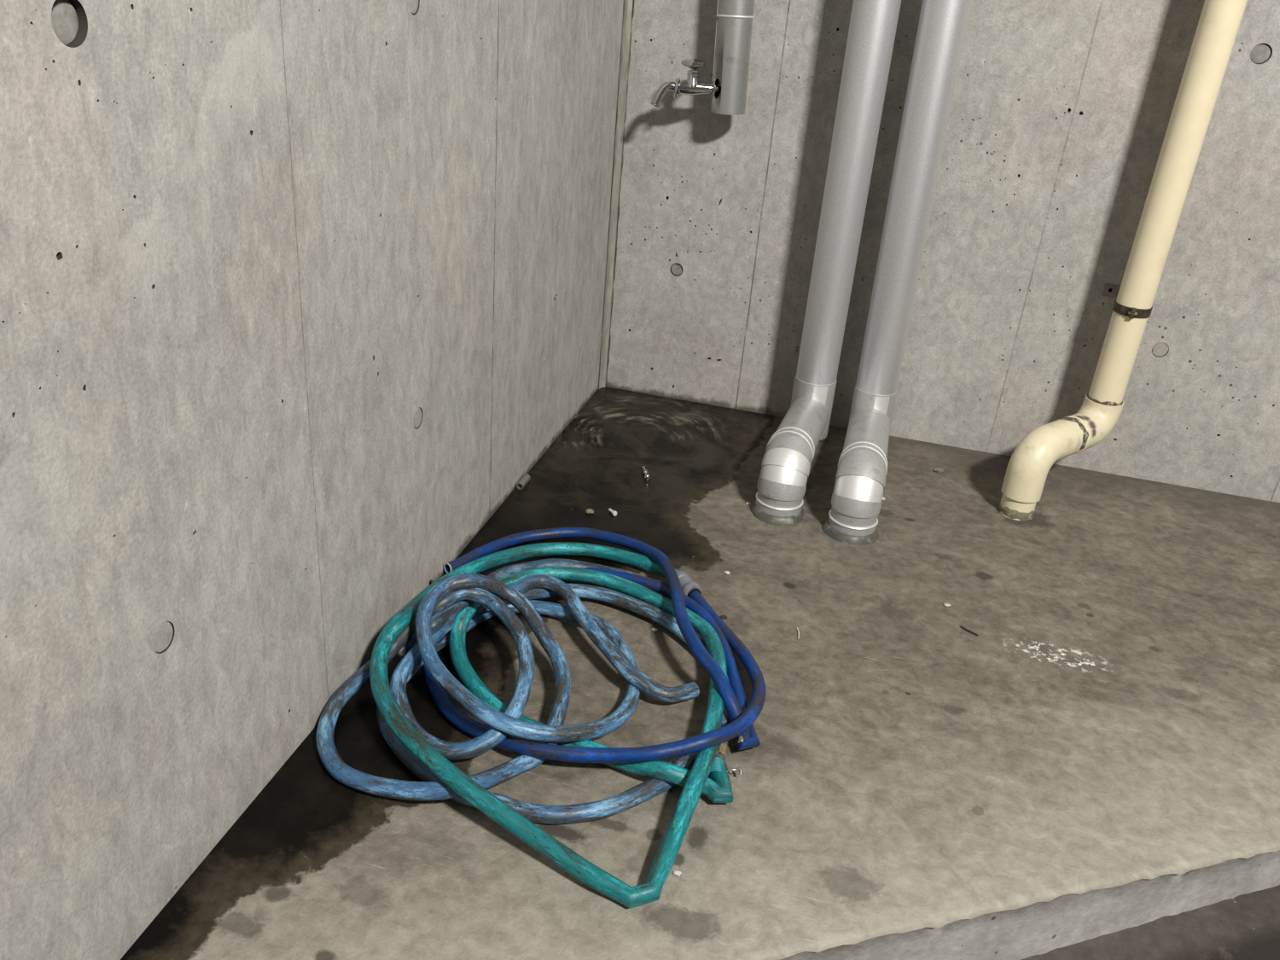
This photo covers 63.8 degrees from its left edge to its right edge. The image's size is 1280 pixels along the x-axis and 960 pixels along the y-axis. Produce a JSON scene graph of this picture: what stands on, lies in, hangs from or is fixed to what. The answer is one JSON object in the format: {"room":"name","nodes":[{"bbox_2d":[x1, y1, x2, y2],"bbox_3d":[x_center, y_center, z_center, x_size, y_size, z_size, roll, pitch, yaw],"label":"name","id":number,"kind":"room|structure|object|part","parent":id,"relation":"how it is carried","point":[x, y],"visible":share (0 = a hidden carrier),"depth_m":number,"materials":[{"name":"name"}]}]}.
{"room":"utility room","nodes":[
{"label":"utility room","id":0,"kind":"room"},
{"bbox_2d":[0,0,623,959],"bbox_3d":[-0.474,-0.505,0.805,0.160,2.600,3.360,11,27,11],"label":"wall","id":1,"kind":"structure","parent":0,"point":[296,296],"depth_m":1.08,"materials":[{"name":"concrete"}]},
{"bbox_2d":[597,0,634,389],"bbox_3d":[-0.002,-1.248,2.041,0.032,2.310,0.007,-21,36,-41],"label":"pipe","id":2,"kind":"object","parent":1,"relation":"attached to","point":[629,5],"depth_m":2.33,"materials":[{"name":"grey metal"}]},
{"bbox_2d":[120,386,1279,959],"bbox_3d":[0.692,0.918,0.832,2.600,0.430,3.600,11,27,11],"label":"floor","id":3,"kind":"structure","parent":0,"point":[1110,718],"depth_m":1.46,"materials":[{"name":"concrete"}]},
{"bbox_2d":[316,573,729,824],"bbox_3d":[-0.132,0.252,1.447,0.527,0.130,0.529,11,27,11],"label":"garden hose","id":4,"kind":"object","parent":3,"relation":"on","point":[499,599],"visible":0.85,"depth_m":1.41,"materials":[{"name":"blue rubber"}]},
{"bbox_2d":[516,473,530,489],"bbox_3d":[-0.232,0.004,2.051,0.015,0.015,0.043,11,27,11],"label":"metal sleeve","id":5,"kind":"object","parent":3,"relation":"on","point":[523,481],"visible":1,"depth_m":2.04,"materials":[{"name":"metal"}]},
{"bbox_2d":[397,558,668,657],"bbox_3d":[-0.181,0.173,1.640,0.473,0.091,0.177,-11,31,-29],"label":"garden hose","id":6,"kind":"object","parent":3,"relation":"on","point":[439,619],"visible":0.41,"depth_m":1.68,"materials":[{"name":"blue rubber"}]},
{"bbox_2d":[369,541,742,908],"bbox_3d":[-0.097,0.256,1.486,0.544,0.095,0.734,11,27,11],"label":"garden hose","id":7,"kind":"object","parent":3,"relation":"on","point":[708,776],"visible":0.87,"depth_m":1.33,"materials":[{"name":"teal rubber"}]},
{"bbox_2d":[676,570,701,597],"bbox_3d":[0.079,0.180,1.729,0.034,0.034,0.055,-10,30,-28],"label":"coupling","id":8,"kind":"object","parent":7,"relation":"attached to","point":[689,586],"visible":0.6,"depth_m":1.71,"materials":[{"name":"grey plastic"}]},
{"bbox_2d":[586,508,593,513],"bbox_3d":[-0.096,0.060,1.975,0.017,0.007,0.012,11,27,11],"label":"pebble","id":9,"kind":"object","parent":3,"relation":"on","point":[589,510],"visible":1,"depth_m":1.97,"materials":[{"name":"beige stone"}]},
{"bbox_2d":[423,527,766,763],"bbox_3d":[-0.098,0.221,1.573,0.478,0.078,0.659,-8,29,-24],"label":"garden hose","id":10,"kind":"object","parent":3,"relation":"on","point":[742,715],"visible":0.79,"depth_m":1.47,"materials":[{"name":"blue rubber"}]},
{"bbox_2d":[608,508,616,516],"bbox_3d":[-0.053,0.061,1.977,0.010,0.010,0.020,-15,33,-35],"label":"wall anchor","id":11,"kind":"object","parent":3,"relation":"on","point":[613,512],"visible":1,"depth_m":1.97,"materials":[{"name":"white plastic"}]},
{"bbox_2d":[641,465,651,481],"bbox_3d":[0.012,-0.014,2.134,0.014,0.014,0.055,0,27,-10],"label":"metal fitting","id":12,"kind":"object","parent":3,"relation":"on","point":[647,477],"visible":1,"depth_m":2.12,"materials":[{"name":"silver metal"}]},
{"bbox_2d":[672,870,681,876],"bbox_3d":[0.043,0.461,1.207,0.011,0.004,0.008,11,27,11],"label":"pebble","id":13,"kind":"object","parent":3,"relation":"on","point":[675,872],"visible":1,"depth_m":1.21,"materials":[{"name":"white stone"}]},
{"bbox_2d":[720,615,727,619],"bbox_3d":[0.138,0.225,1.691,0.011,0.005,0.009,1,27,-8],"label":"pebble","id":14,"kind":"object","parent":3,"relation":"on","point":[724,617],"visible":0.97,"depth_m":1.69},
{"bbox_2d":[750,0,901,526],"bbox_3d":[0.392,-0.788,1.815,0.117,1.742,0.489,11,27,11],"label":"pipe","id":15,"kind":"object","parent":3,"relation":"on","point":[787,460],"visible":1,"depth_m":2.06,"materials":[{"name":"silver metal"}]},
{"bbox_2d":[821,0,971,545],"bbox_3d":[0.524,-0.759,1.780,0.118,1.743,0.508,11,27,11],"label":"pipe","id":16,"kind":"object","parent":3,"relation":"on","point":[861,474],"visible":1,"depth_m":2.03,"materials":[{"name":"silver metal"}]},
{"bbox_2d":[933,467,943,472],"bbox_3d":[0.659,-0.021,2.270,0.022,0.008,0.016,11,27,11],"label":"pebble","id":17,"kind":"object","parent":3,"relation":"on","point":[937,469],"visible":1,"depth_m":2.27,"materials":[{"name":"beige stone"}]},
{"bbox_2d":[960,625,977,635],"bbox_3d":[0.548,0.251,1.713,0.004,0.004,0.032,-20,36,-40],"label":"twig","id":18,"kind":"object","parent":3,"relation":"on","point":[961,626],"visible":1,"depth_m":1.71,"materials":[{"name":"brown wood"}]},
{"bbox_2d":[779,849,1279,959],"bbox_3d":[0.912,0.474,1.522,2.602,0.243,1.914,11,27,11],"label":"slab edge","id":19,"kind":"object","parent":3,"relation":"attached to","point":[1039,928],"depth_m":1.27,"materials":[{"name":"concrete"}]},
{"bbox_2d":[998,0,1247,521],"bbox_3d":[0.939,-0.736,1.801,0.319,1.755,0.080,-16,33,-35],"label":"drain pipe","id":20,"kind":"object","parent":3,"relation":"on","point":[1029,465],"visible":1,"depth_m":2.02,"materials":[{"name":"beige plastic"}]},
{"bbox_2d":[607,0,1279,502],"bbox_3d":[1.257,-0.921,1.942,2.600,2.600,0.160,11,27,11],"label":"wall","id":21,"kind":"structure","parent":0,"point":[1061,111],"depth_m":2.20,"materials":[{"name":"concrete"}]},
{"bbox_2d":[710,0,754,115],"bbox_3d":[0.207,-1.248,1.919,0.114,1.070,0.077,11,27,11],"label":"pipe","id":22,"kind":"object","parent":21,"relation":"attached to","point":[734,22],"visible":1,"depth_m":2.08,"materials":[{"name":"grey metal"}]},
{"bbox_2d":[650,58,721,107],"bbox_3d":[0.113,-0.813,2.118,0.174,0.100,0.053,8,27,6],"label":"water tap","id":23,"kind":"object","parent":22,"relation":"attached to","point":[690,86],"visible":0.98,"depth_m":2.11,"materials":[{"name":"silver metal"}]},
{"bbox_3d":[0.048,-0.797,2.126,0.048,0.053,0.019,2,27,-6],"label":"spout","id":24,"kind":"part","parent":23,"relation":"part of","materials":[{"name":"silver metal"}]},
{"bbox_3d":[0.110,-0.848,2.102,0.053,0.023,0.053,11,27,11],"label":"handle","id":25,"kind":"part","parent":23,"relation":"part of","materials":[{"name":"silver metal"}]},
{"bbox_3d":[0.152,-0.808,2.125,0.005,0.034,0.034,3,27,-4],"label":"plate","id":26,"kind":"part","parent":23,"relation":"part of","materials":[{"name":"silver metal"}]},
{"bbox_2d":[1102,283,1152,319],"bbox_3d":[1.000,-0.364,2.106,0.078,0.029,0.149,11,27,11],"label":"clamp","id":27,"kind":"object","parent":21,"relation":"attached to","point":[1110,290],"visible":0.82,"depth_m":2.06,"materials":[{"name":"metal"}]},
{"bbox_3d":[1.007,-0.398,2.171,0.054,0.026,0.003,11,27,11],"label":"wall plate","id":28,"kind":"part","parent":27,"relation":"part of","materials":[{"name":"metal"}]}
]}

